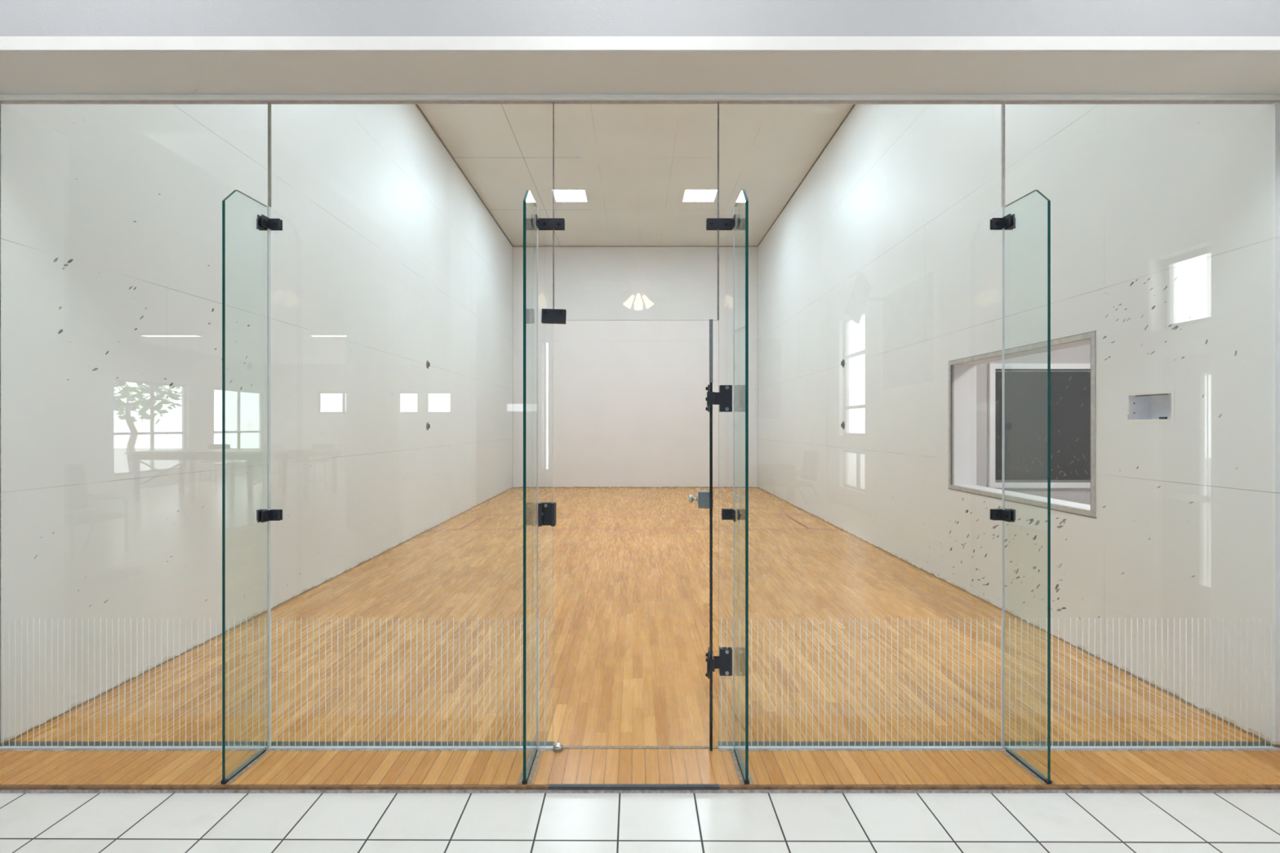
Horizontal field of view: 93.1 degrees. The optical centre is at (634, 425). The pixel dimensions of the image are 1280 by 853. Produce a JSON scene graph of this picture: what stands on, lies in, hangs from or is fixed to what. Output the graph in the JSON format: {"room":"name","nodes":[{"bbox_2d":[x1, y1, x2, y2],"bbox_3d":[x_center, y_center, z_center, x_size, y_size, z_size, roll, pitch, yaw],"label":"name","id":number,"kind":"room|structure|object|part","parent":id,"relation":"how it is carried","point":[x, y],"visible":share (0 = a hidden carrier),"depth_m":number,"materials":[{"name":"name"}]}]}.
{"room":"sports center hallway","nodes":[
{"label":"sports center hallway","id":0,"kind":"room"},
{"bbox_2d":[0,103,512,746],"bbox_3d":[-3.145,-1.470,9.093,0.201,6.020,12.394,0,0,0],"label":"wall","id":1,"kind":"structure","parent":0,"point":[387,262],"depth_m":4.37,"materials":[{"name":"white paint"}]},
{"bbox_2d":[426,360,430,368],"bbox_3d":[-3.027,-0.900,8.890,0.036,0.118,0.103,0,0,0],"label":"anchor","id":2,"kind":"object","parent":1,"relation":"attached to","point":[428,364],"visible":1,"depth_m":8.88,"materials":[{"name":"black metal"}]},
{"bbox_2d":[426,422,430,430],"bbox_3d":[-3.027,0.005,8.890,0.036,0.118,0.103,0,0,0],"label":"anchor","id":3,"kind":"object","parent":1,"relation":"attached to","point":[428,425],"visible":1,"depth_m":8.88,"materials":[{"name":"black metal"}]},
{"bbox_2d":[415,104,513,247],"bbox_3d":[-3.038,-4.469,8.992,0.014,0.022,12.195,0,0,0],"label":"trim","id":4,"kind":"structure","parent":1,"relation":"attached to","point":[418,107],"depth_m":10.40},
{"bbox_2d":[512,246,757,488],"bbox_3d":[0.033,-1.470,15.190,6.555,6.020,0.200,0,0,0],"label":"wall","id":5,"kind":"structure","parent":0,"point":[631,352],"depth_m":15.09,"materials":[{"name":"white paint"}]},
{"bbox_2d":[513,245,757,246],"bbox_3d":[0.007,-4.473,15.084,6.105,0.014,0.012,0,0,0],"label":"trim","id":6,"kind":"structure","parent":5,"relation":"attached to","point":[513,246],"depth_m":15.08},
{"bbox_2d":[417,104,853,245],"bbox_3d":[0.025,-4.530,8.992,6.540,0.100,12.595,0,0,0],"label":"ceiling","id":7,"kind":"structure","parent":0,"point":[634,164],"depth_m":10.28,"materials":[{"name":"beige paint"}]},
{"bbox_2d":[551,188,588,202],"bbox_3d":[-1.257,-4.470,11.750,0.650,0.020,0.650,0,0,0],"label":"recessed light","id":8,"kind":"object","parent":7,"relation":"in","point":[561,195],"visible":0.96,"depth_m":11.75,"materials":[{"name":"white plastic"}]},
{"bbox_2d":[681,188,717,202],"bbox_3d":[1.257,-4.470,11.750,0.650,0.020,0.650,0,0,0],"label":"recessed light","id":9,"kind":"object","parent":7,"relation":"in","point":[690,195],"visible":0.89,"depth_m":11.75,"materials":[{"name":"white plastic"}]},
{"bbox_2d":[0,488,1279,852],"bbox_3d":[-4.100,1.602,0.145,16.800,0.126,29.890,0,0,0],"label":"floor","id":10,"kind":"structure","parent":0,"point":[631,566],"depth_m":3.20,"materials":[{"name":"brown wood"}]},
{"bbox_2d":[216,190,270,784],"bbox_3d":[-1.762,0.247,2.748,0.061,2.585,0.292,0,0,3],"label":"glass fin","id":11,"kind":"object","parent":10,"relation":"on","point":[256,757],"visible":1,"depth_m":2.67,"materials":[{"name":"clear glass"}]},
{"bbox_2d":[256,214,282,230],"bbox_3d":[-1.750,-0.965,2.875,0.112,0.053,0.077,0,0,0],"label":"clamp","id":12,"kind":"object","parent":11,"relation":"attached to","point":[263,222],"visible":1,"depth_m":2.89,"materials":[{"name":"black metal"}]},
{"bbox_3d":[-1.766,-0.965,2.864,0.005,0.053,0.053,0,0,3],"label":"fin plate","id":13,"kind":"part","parent":12,"relation":"part of","materials":[{"name":"black paint"}]},
{"bbox_3d":[-1.746,-0.965,2.863,0.005,0.053,0.053,0,0,3],"label":"fin plate","id":14,"kind":"part","parent":12,"relation":"part of","materials":[{"name":"black paint"}]},
{"bbox_3d":[-1.750,-0.965,2.892,0.112,0.051,0.005,0,0,0],"label":"plate","id":15,"kind":"part","parent":12,"relation":"part of","materials":[{"name":"black paint"}]},
{"bbox_3d":[-1.750,-0.965,2.911,0.112,0.051,0.005,0,0,0],"label":"plate","id":16,"kind":"part","parent":12,"relation":"part of","materials":[{"name":"black paint"}]},
{"bbox_2d":[256,509,282,522],"bbox_3d":[-1.750,0.427,2.875,0.112,0.053,0.077,0,0,0],"label":"clamp","id":17,"kind":"object","parent":11,"relation":"attached to","point":[262,515],"visible":1,"depth_m":2.89,"materials":[{"name":"black metal"}]},
{"bbox_3d":[-1.766,0.427,2.864,0.005,0.053,0.053,0,0,3],"label":"fin plate","id":18,"kind":"part","parent":17,"relation":"part of","materials":[{"name":"black paint"}]},
{"bbox_3d":[-1.746,0.427,2.863,0.005,0.053,0.053,0,0,3],"label":"fin plate","id":19,"kind":"part","parent":17,"relation":"part of","materials":[{"name":"black paint"}]},
{"bbox_2d":[517,190,542,784],"bbox_3d":[-0.473,0.247,2.748,0.061,2.585,0.292,0,0,1],"label":"glass fin","id":20,"kind":"object","parent":10,"relation":"on","point":[530,764],"visible":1,"depth_m":2.71,"materials":[{"name":"clear glass"}]},
{"bbox_3d":[-0.473,0.243,2.746,0.013,2.577,0.282,0,0,1],"label":"pane","id":21,"kind":"part","parent":20,"relation":"part of","materials":[{"name":"clear glass"}]},
{"bbox_2d":[530,213,564,230],"bbox_3d":[-0.414,-0.966,2.875,0.154,0.053,0.076,0,0,0],"label":"clamp","id":22,"kind":"object","parent":20,"relation":"attached to","point":[542,224],"visible":1,"depth_m":2.89,"materials":[{"name":"black metal"}]},
{"bbox_3d":[-0.482,-0.966,2.864,0.005,0.053,0.053,0,0,1],"label":"fin plate","id":23,"kind":"part","parent":22,"relation":"part of","materials":[{"name":"black paint"}]},
{"bbox_3d":[-0.461,-0.966,2.863,0.005,0.053,0.053,0,0,1],"label":"fin plate","id":24,"kind":"part","parent":22,"relation":"part of","materials":[{"name":"black paint"}]},
{"bbox_3d":[-0.400,-0.966,2.892,0.126,0.051,0.005,0,0,0],"label":"plate","id":25,"kind":"part","parent":22,"relation":"part of","materials":[{"name":"black paint"}]},
{"bbox_3d":[-0.400,-0.966,2.911,0.126,0.051,0.005,0,0,0],"label":"plate","id":26,"kind":"part","parent":22,"relation":"part of","materials":[{"name":"black paint"}]},
{"bbox_2d":[552,742,563,752],"bbox_3d":[-0.366,1.524,2.883,0.051,0.031,0.051,0,0,0],"label":"door stop","id":27,"kind":"object","parent":10,"relation":"on","point":[557,747],"visible":1,"depth_m":2.87,"materials":[{"name":"grey metal"}]},
{"bbox_2d":[0,103,1279,751],"bbox_3d":[0.013,-0.006,2.909,6.117,3.092,0.077,0,0,0],"label":"glass wall","id":28,"kind":"structure","parent":10,"relation":"on","point":[282,745],"depth_m":2.89,"materials":[{"name":"clear glass"}]},
{"bbox_2d":[267,102,271,207],"bbox_3d":[-1.750,-1.301,2.901,0.008,0.502,0.015,0,0,0],"label":"joint","id":29,"kind":"object","parent":28,"relation":"attached to","point":[268,103],"visible":1,"depth_m":2.90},
{"bbox_2d":[537,502,555,526],"bbox_3d":[-0.419,0.421,2.889,0.080,0.110,0.049,0,0,0],"label":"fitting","id":30,"kind":"object","parent":28,"relation":"attached to","point":[546,510],"visible":1,"depth_m":2.89,"materials":[{"name":"black paint"}]},
{"bbox_2d":[541,308,566,324],"bbox_3d":[-0.389,-0.524,2.898,0.117,0.070,0.032,0,0,0],"label":"fitting","id":31,"kind":"object","parent":28,"relation":"attached to","point":[550,316],"visible":1,"depth_m":2.89,"materials":[{"name":"black paint"}]},
{"bbox_2d":[688,319,732,751],"bbox_3d":[0.389,0.516,3.231,0.148,2.039,0.762,0,0,0],"label":"door","id":32,"kind":"structure","parent":28,"relation":"in","point":[723,398],"depth_m":2.86,"materials":[{"name":"clear glass"}]},
{"bbox_3d":[0.343,0.430,3.557,0.056,0.056,0.056,0,0,7],"label":"knob","id":33,"kind":"part","parent":32,"relation":"part of","materials":[{"name":"metal"}]},
{"bbox_3d":[0.406,0.516,3.237,0.014,2.039,0.755,0,0,7],"label":"pane","id":34,"kind":"part","parent":32,"relation":"part of","materials":[{"name":"clear glass"}]},
{"bbox_3d":[0.434,1.128,2.912,0.059,0.127,0.006,0,0,0],"label":"plate","id":35,"kind":"part","parent":32,"relation":"part of","materials":[{"name":"black paint"}]},
{"bbox_3d":[0.434,-0.131,2.912,0.059,0.127,0.006,0,0,0],"label":"plate","id":36,"kind":"part","parent":32,"relation":"part of","materials":[{"name":"black paint"}]},
{"bbox_2d":[1001,102,1004,207],"bbox_3d":[1.764,-1.301,2.901,0.008,0.502,0.015,0,0,0],"label":"joint","id":37,"kind":"object","parent":28,"relation":"attached to","point":[1002,103],"visible":1,"depth_m":2.90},
{"bbox_2d":[0,785,1279,790],"bbox_3d":[-0.020,1.552,2.593,6.200,0.025,0.014,0,0,0],"label":"rail","id":38,"kind":"structure","parent":10,"relation":"attached to","point":[2,787],"depth_m":2.59,"materials":[{"name":"brown wood"}]},
{"bbox_2d":[548,784,719,790],"bbox_3d":[-0.005,1.545,2.593,0.730,0.013,0.018,0,0,0],"label":"threshold strip","id":39,"kind":"object","parent":38,"relation":"on","point":[551,787],"visible":1,"depth_m":2.58,"materials":[{"name":"grey wood"}]},
{"bbox_2d":[0,790,1279,793],"bbox_3d":[-0.020,1.560,2.583,6.200,0.011,0.005,0,0,0],"label":"trim","id":40,"kind":"structure","parent":10,"relation":"on","point":[1,791],"depth_m":2.58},
{"bbox_2d":[563,746,719,748],"bbox_3d":[0.005,1.539,2.900,0.790,0.002,0.022,0,0,0],"label":"joint","id":41,"kind":"object","parent":10,"relation":"on","point":[564,747],"visible":0.79,"depth_m":2.90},
{"bbox_2d":[729,190,754,784],"bbox_3d":[0.479,0.247,2.748,0.061,2.585,0.292,0,0,-1],"label":"glass fin","id":42,"kind":"object","parent":10,"relation":"on","point":[740,763],"visible":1,"depth_m":2.60,"materials":[{"name":"clear glass"}]},
{"bbox_2d":[706,213,740,230],"bbox_3d":[0.420,-0.966,2.875,0.155,0.053,0.076,0,0,0],"label":"clamp","id":43,"kind":"object","parent":42,"relation":"attached to","point":[712,224],"visible":1,"depth_m":2.89,"materials":[{"name":"black metal"}]},
{"bbox_3d":[0.405,-0.966,2.911,0.126,0.051,0.005,0,0,0],"label":"plate","id":44,"kind":"part","parent":43,"relation":"part of","materials":[{"name":"black paint"}]},
{"bbox_3d":[0.405,-0.966,2.892,0.126,0.051,0.005,0,0,0],"label":"plate","id":45,"kind":"part","parent":43,"relation":"part of","materials":[{"name":"black paint"}]},
{"bbox_3d":[0.468,-0.966,2.863,0.005,0.053,0.053,0,0,-1],"label":"fin plate","id":46,"kind":"part","parent":43,"relation":"part of","materials":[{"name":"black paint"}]},
{"bbox_3d":[0.488,-0.966,2.864,0.005,0.053,0.053,0,0,-1],"label":"fin plate","id":47,"kind":"part","parent":43,"relation":"part of","materials":[{"name":"black paint"}]},
{"bbox_2d":[721,508,740,521],"bbox_3d":[0.461,0.423,2.882,0.054,0.053,0.106,0,0,-43],"label":"clamp","id":48,"kind":"object","parent":42,"relation":"attached to","point":[726,513],"visible":1,"depth_m":2.89,"materials":[{"name":"black metal"}]},
{"bbox_3d":[0.442,0.423,2.892,0.052,0.051,0.005,0,0,0],"label":"plate","id":49,"kind":"part","parent":48,"relation":"part of","materials":[{"name":"black paint"}]},
{"bbox_3d":[0.468,0.423,2.863,0.005,0.053,0.053,0,0,-1],"label":"fin plate","id":50,"kind":"part","parent":48,"relation":"part of","materials":[{"name":"black paint"}]},
{"bbox_3d":[0.488,0.423,2.864,0.005,0.053,0.053,0,0,-1],"label":"fin plate","id":51,"kind":"part","parent":48,"relation":"part of","materials":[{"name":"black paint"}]},
{"bbox_3d":[0.479,0.243,2.746,0.013,2.577,0.282,0,0,-1],"label":"pane","id":52,"kind":"part","parent":42,"relation":"part of","materials":[{"name":"clear glass"}]},
{"bbox_2d":[1001,190,1055,784],"bbox_3d":[1.772,0.247,2.748,0.061,2.585,0.292,0,0,-3],"label":"glass fin","id":53,"kind":"object","parent":10,"relation":"on","point":[1026,766],"visible":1,"depth_m":2.61,"materials":[{"name":"clear glass"}]},
{"bbox_2d":[990,213,1015,230],"bbox_3d":[1.761,-0.968,2.875,0.110,0.053,0.077,0,0,0],"label":"clamp","id":54,"kind":"object","parent":53,"relation":"attached to","point":[1008,221],"visible":1,"depth_m":2.89,"materials":[{"name":"black metal"}]},
{"bbox_3d":[1.761,-0.968,2.911,0.110,0.051,0.005,0,0,0],"label":"plate","id":55,"kind":"part","parent":54,"relation":"part of","materials":[{"name":"black paint"}]},
{"bbox_3d":[1.761,-0.968,2.892,0.110,0.051,0.005,0,0,0],"label":"plate","id":56,"kind":"part","parent":54,"relation":"part of","materials":[{"name":"black paint"}]},
{"bbox_3d":[1.755,-0.968,2.863,0.005,0.053,0.053,0,0,-3],"label":"fin plate","id":57,"kind":"part","parent":54,"relation":"part of","materials":[{"name":"black paint"}]},
{"bbox_3d":[1.776,-0.968,2.864,0.005,0.053,0.053,0,0,-3],"label":"fin plate","id":58,"kind":"part","parent":54,"relation":"part of","materials":[{"name":"black paint"}]},
{"bbox_2d":[990,509,1015,522],"bbox_3d":[1.761,0.425,2.875,0.110,0.053,0.077,0,0,0],"label":"clamp","id":59,"kind":"object","parent":53,"relation":"attached to","point":[1006,515],"visible":1,"depth_m":2.88,"materials":[{"name":"black metal"}]},
{"bbox_3d":[1.755,0.425,2.863,0.005,0.053,0.053,0,0,-3],"label":"fin plate","id":60,"kind":"part","parent":59,"relation":"part of","materials":[{"name":"black paint"}]},
{"bbox_3d":[1.776,0.425,2.864,0.005,0.053,0.053,0,0,-3],"label":"fin plate","id":61,"kind":"part","parent":59,"relation":"part of","materials":[{"name":"black paint"}]},
{"bbox_2d":[0,0,1279,35],"bbox_3d":[-4.000,-2.196,2.743,16.600,1.129,0.364,0,0,0],"label":"wall header","id":62,"kind":"structure","parent":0,"point":[17,17],"depth_m":2.56,"materials":[{"name":"white paint"}]},
{"bbox_2d":[0,50,1279,93],"bbox_3d":[-4.000,-1.603,2.737,16.600,0.055,0.376,0,0,0],"label":"beam","id":63,"kind":"structure","parent":62,"relation":"attached to","point":[21,72],"depth_m":2.69,"materials":[{"name":"white paint"}]},
{"bbox_2d":[0,35,1279,50],"bbox_3d":[-4.000,-1.607,2.546,16.600,0.057,0.006,0,0,0],"label":"trim","id":64,"kind":"structure","parent":62,"relation":"attached to","point":[6,42],"depth_m":2.54,"materials":[{"name":"beige paint"}]},
{"bbox_2d":[0,93,1279,104],"bbox_3d":[-0.020,-1.562,2.901,6.200,0.028,0.057,0,0,0],"label":"trim","id":65,"kind":"structure","parent":62,"relation":"attached to","point":[6,99],"depth_m":2.88,"materials":[{"name":"grey metal"}]},
{"bbox_3d":[0.004,-1.029,2.901,0.784,1.045,0.013,0,0,0],"label":"transom","id":66,"kind":"object","parent":62,"relation":"attached to","visible":0},
{"bbox_2d":[552,102,554,308],"bbox_3d":[-0.390,-1.056,2.901,0.004,0.992,0.015,0,0,0],"label":"joint","id":67,"kind":"object","parent":66,"relation":"attached to","point":[553,102],"visible":1,"depth_m":2.90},
{"bbox_2d":[717,102,719,319],"bbox_3d":[0.399,-1.030,2.901,0.006,1.045,0.015,0,0,0],"label":"joint","id":68,"kind":"object","parent":66,"relation":"attached to","point":[717,102],"visible":1,"depth_m":2.89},
{"bbox_2d":[757,102,1279,748],"bbox_3d":[3.185,-1.470,9.092,0.251,6.020,12.395,0,0,0],"label":"wall","id":69,"kind":"structure","parent":0,"point":[886,260],"depth_m":4.36,"materials":[{"name":"white paint"}]},
{"bbox_2d":[757,104,855,246],"bbox_3d":[3.053,-4.469,8.992,0.014,0.022,12.195,0,0,0],"label":"trim","id":70,"kind":"structure","parent":69,"relation":"attached to","point":[852,107],"depth_m":10.39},
{"bbox_2d":[840,359,844,367],"bbox_3d":[3.042,-0.920,8.890,0.036,0.118,0.103,0,0,0],"label":"anchor","id":71,"kind":"object","parent":69,"relation":"attached to","point":[842,363],"visible":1,"depth_m":8.88,"materials":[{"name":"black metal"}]},
{"bbox_2d":[840,421,844,429],"bbox_3d":[3.042,-0.010,8.890,0.036,0.118,0.103,0,0,0],"label":"anchor","id":72,"kind":"object","parent":69,"relation":"attached to","point":[842,424],"visible":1,"depth_m":8.88,"materials":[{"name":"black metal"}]},
{"bbox_2d":[948,330,1096,518],"bbox_3d":[3.072,-0.009,4.963,0.036,1.247,1.893,0,0,0],"label":"window","id":73,"kind":"structure","parent":69,"relation":"in","point":[1091,335],"depth_m":4.66,"materials":[{"name":"metal"}]},
{"bbox_3d":[3.075,-0.010,4.963,0.006,1.162,1.809,0,0,0],"label":"pane","id":74,"kind":"part","parent":73,"relation":"part of","materials":[{"name":"glass"}]},
{"bbox_2d":[1125,389,1174,422],"bbox_3d":[3.125,-0.113,3.603,0.138,0.187,0.335,0,0,0],"label":"wall box","id":75,"kind":"object","parent":69,"relation":"attached to","point":[1148,406],"visible":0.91,"depth_m":3.71,"materials":[{"name":"white metal"}]},
{"bbox_2d":[976,344,1090,505],"bbox_3d":[4.755,0.165,5.950,2.890,2.750,0.100,0,0,0],"label":"wall","id":76,"kind":"structure","parent":0,"point":[1078,354],"depth_m":5.90,"materials":[{"name":"grey paint"}]},
{"bbox_2d":[988,363,1090,488],"bbox_3d":[4.370,-0.002,5.885,1.860,1.207,0.030,0,0,0],"label":"window","id":77,"kind":"structure","parent":76,"relation":"in","point":[1024,411],"depth_m":5.89,"materials":[{"name":"glass"}]}
]}

